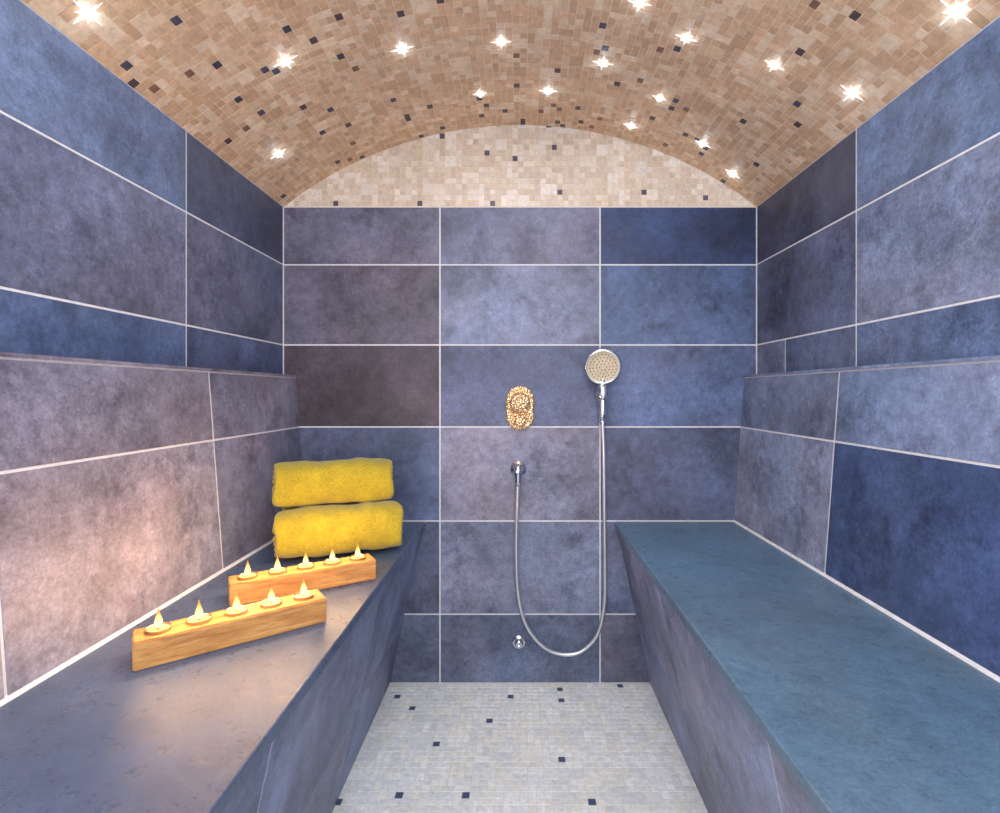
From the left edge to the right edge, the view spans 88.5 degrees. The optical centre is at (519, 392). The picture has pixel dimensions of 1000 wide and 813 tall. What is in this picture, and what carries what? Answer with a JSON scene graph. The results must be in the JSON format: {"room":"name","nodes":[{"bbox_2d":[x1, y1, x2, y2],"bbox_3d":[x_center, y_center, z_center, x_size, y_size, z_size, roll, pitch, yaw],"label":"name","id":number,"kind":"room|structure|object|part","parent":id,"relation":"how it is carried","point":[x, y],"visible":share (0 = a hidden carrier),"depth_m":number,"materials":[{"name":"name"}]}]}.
{"room":"spa","nodes":[
{"label":"spa","id":0,"kind":"room"},
{"bbox_2d":[0,0,282,373],"bbox_3d":[-0.935,0.195,0.645,0.101,1.783,2.550,0,0,0],"label":"wall","id":1,"kind":"structure","parent":0,"point":[124,237],"depth_m":1.12,"materials":[{"name":"tile"}]},
{"bbox_2d":[21,0,999,206],"bbox_3d":[0.000,-0.890,0.685,1.871,0.387,2.630,0,0,0],"label":"ceiling","id":2,"kind":"structure","parent":0,"point":[346,98],"depth_m":1.39,"materials":[{"name":"tile"}]},
{"bbox_2d":[73,0,971,177],"bbox_3d":[0.002,-0.855,1.285,1.731,0.293,1.161,0,0,0],"label":"lights","id":3,"kind":"object","parent":2,"relation":"in","point":[955,11],"depth_m":1.32},
{"bbox_2d":[283,125,756,682],"bbox_3d":[0.000,-0.019,1.959,1.972,2.210,0.081,0,0,0],"label":"wall","id":4,"kind":"structure","parent":0,"point":[427,280],"depth_m":1.92,"materials":[{"name":"tile"}]},
{"bbox_2d":[512,635,525,648],"bbox_3d":[-0.004,0.931,1.906,0.052,0.052,0.025,0,0,0],"label":"outlet","id":5,"kind":"object","parent":4,"relation":"attached to","point":[518,641],"visible":1,"depth_m":1.91,"materials":[{"name":"silver metal"}]},
{"bbox_2d":[506,386,533,429],"bbox_3d":[0.000,0.056,1.892,0.104,0.164,0.054,0,0,0],"label":"mixer valve","id":6,"kind":"object","parent":4,"relation":"attached to","point":[519,400],"visible":1,"depth_m":1.90,"materials":[{"name":"gold metal"}]},
{"bbox_3d":[0.000,0.036,1.891,0.076,0.076,0.035,0,0,0],"label":"thermostat knob","id":7,"kind":"part","parent":6,"relation":"part of","materials":[{"name":"gold metal"}]},
{"bbox_3d":[0.000,0.103,1.897,0.044,0.044,0.023,0,0,0],"label":"diverter knob","id":8,"kind":"part","parent":6,"relation":"part of","materials":[{"name":"gold metal"}]},
{"bbox_3d":[0.011,0.051,1.873,0.033,0.040,0.015,0,0,20],"label":"lever","id":9,"kind":"part","parent":6,"relation":"part of","materials":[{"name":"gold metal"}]},
{"bbox_2d":[510,348,621,656],"bbox_3d":[0.164,0.408,1.869,0.402,1.134,0.099,0,0,0],"label":"shower","id":10,"kind":"object","parent":4,"relation":"attached to","point":[603,366],"visible":1,"depth_m":1.87,"materials":[{"name":"silver metal"}]},
{"bbox_2d":[510,460,526,485],"bbox_3d":[-0.006,0.295,1.886,0.062,0.087,0.065,0,0,0],"label":"outlet","id":11,"kind":"object","parent":10,"relation":"attached to","point":[518,468],"depth_m":1.86,"materials":[{"name":"silver metal"}]},
{"bbox_3d":[0.302,-0.001,1.871,0.035,0.174,0.041,0,0,0],"label":"handle","id":12,"kind":"part","parent":10,"relation":"part of","materials":[{"name":"silver metal"}]},
{"bbox_2d":[596,385,608,400],"bbox_3d":[0.302,0.000,1.873,0.049,0.058,0.051,0,0,0],"label":"socket","id":13,"kind":"object","parent":10,"relation":"attached to","point":[602,391],"depth_m":1.85,"materials":[{"name":"silver metal"}]},
{"bbox_2d":[332,683,707,812],"bbox_3d":[0.000,1.125,0.685,1.972,0.081,2.630,0,0,0],"label":"floor","id":14,"kind":"structure","parent":0,"point":[427,747],"depth_m":1.54,"materials":[{"name":"tile"}]},
{"bbox_2d":[0,352,424,812],"bbox_3d":[-0.619,0.509,0.644,0.530,1.150,2.548,0,0,0],"label":"tiled bench","id":15,"kind":"object","parent":14,"relation":"on","point":[129,491],"visible":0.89,"depth_m":0.94,"materials":[{"name":"tile"}]},
{"bbox_2d":[132,578,325,671],"bbox_3d":[-0.553,0.433,1.000,0.324,0.091,0.064,0,0,-37],"label":"candle holder","id":16,"kind":"object","parent":15,"relation":"on","point":[159,643],"visible":1,"depth_m":0.97,"materials":[{"name":"brown wood"}]},
{"bbox_2d":[145,622,171,635],"bbox_3d":[-0.652,0.427,0.925,0.041,0.011,0.041,0,0,-37],"label":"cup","id":17,"kind":"object","parent":16,"relation":"on","point":[158,628],"depth_m":0.92,"materials":[{"name":"white wax"}]},
{"bbox_2d":[186,613,211,625],"bbox_3d":[-0.603,0.427,0.963,0.041,0.011,0.041,0,0,-37],"label":"cup","id":18,"kind":"object","parent":16,"relation":"on","point":[199,619],"depth_m":0.96,"materials":[{"name":"white wax"}]},
{"bbox_2d":[224,605,247,616],"bbox_3d":[-0.553,0.427,1.000,0.041,0.011,0.041,0,0,-37],"label":"cup","id":19,"kind":"object","parent":16,"relation":"on","point":[236,610],"depth_m":1.00,"materials":[{"name":"white wax"}]},
{"bbox_2d":[260,597,281,608],"bbox_3d":[-0.503,0.427,1.038,0.041,0.011,0.041,0,0,-37],"label":"cup","id":20,"kind":"object","parent":16,"relation":"on","point":[272,602],"depth_m":1.03,"materials":[{"name":"white wax"}]},
{"bbox_2d":[293,590,313,600],"bbox_3d":[-0.454,0.427,1.076,0.041,0.011,0.041,0,0,-37],"label":"cup","id":21,"kind":"object","parent":16,"relation":"on","point":[304,595],"depth_m":1.07,"materials":[{"name":"white wax"}]},
{"bbox_2d":[228,544,375,606],"bbox_3d":[-0.526,0.433,1.258,0.328,0.091,0.064,0,0,-32],"label":"candle holder","id":22,"kind":"object","parent":15,"relation":"on","point":[250,587],"visible":1,"depth_m":1.23,"materials":[{"name":"brown wood"}]},
{"bbox_2d":[238,572,257,579],"bbox_3d":[-0.633,0.427,1.191,0.041,0.011,0.041,0,0,-32],"label":"candle","id":23,"kind":"object","parent":22,"relation":"on","point":[246,575],"depth_m":1.19,"materials":[{"name":"white wax"}]},
{"bbox_2d":[268,567,286,574],"bbox_3d":[-0.579,0.427,1.225,0.041,0.011,0.041,0,0,-32],"label":"candle","id":24,"kind":"object","parent":22,"relation":"on","point":[277,570],"depth_m":1.22,"materials":[{"name":"white wax"}]},
{"bbox_2d":[297,562,314,569],"bbox_3d":[-0.526,0.427,1.258,0.041,0.011,0.041,0,0,-32],"label":"candle","id":25,"kind":"object","parent":22,"relation":"on","point":[305,565],"depth_m":1.25,"materials":[{"name":"white wax"}]},
{"bbox_2d":[324,558,340,565],"bbox_3d":[-0.473,0.427,1.292,0.041,0.011,0.041,0,0,-32],"label":"candle","id":26,"kind":"object","parent":22,"relation":"on","point":[332,561],"depth_m":1.29,"materials":[{"name":"white wax"}]},
{"bbox_2d":[349,554,365,560],"bbox_3d":[-0.419,0.427,1.325,0.041,0.011,0.041,0,0,-32],"label":"candle","id":27,"kind":"object","parent":22,"relation":"on","point":[356,557],"depth_m":1.32,"materials":[{"name":"white wax"}]},
{"bbox_2d":[272,501,402,557],"bbox_3d":[-0.532,0.399,1.519,0.366,0.138,0.148,0,0,-22],"label":"rolled towel","id":28,"kind":"object","parent":15,"relation":"on","point":[315,530],"visible":1,"depth_m":1.46,"materials":[{"name":"yellow fabric"}]},
{"bbox_2d":[272,457,393,506],"bbox_3d":[-0.570,0.271,1.580,0.354,0.133,0.150,0,0,-20],"label":"rolled towel","id":29,"kind":"object","parent":28,"relation":"on","point":[296,483],"visible":1,"depth_m":1.52,"materials":[{"name":"yellow fabric"}]},
{"bbox_2d":[282,500,384,510],"bbox_3d":[-0.603,0.403,1.673,0.323,0.134,0.146,0,0,-22],"label":"rolled towel","id":30,"kind":"object","parent":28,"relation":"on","point":[348,503],"visible":0.02,"depth_m":1.62,"materials":[{"name":"yellow fabric"}]},
{"bbox_2d":[615,355,999,812],"bbox_3d":[0.619,0.509,0.644,0.530,1.150,2.548,0,0,0],"label":"tiled bench","id":31,"kind":"object","parent":14,"relation":"on","point":[831,645],"visible":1,"depth_m":1.03,"materials":[{"name":"tile"}]},
{"bbox_2d":[757,16,999,373],"bbox_3d":[0.935,0.195,0.645,0.101,1.783,2.550,0,0,0],"label":"wall","id":32,"kind":"structure","parent":0,"point":[885,248],"depth_m":1.20,"materials":[{"name":"tile"}]}
]}

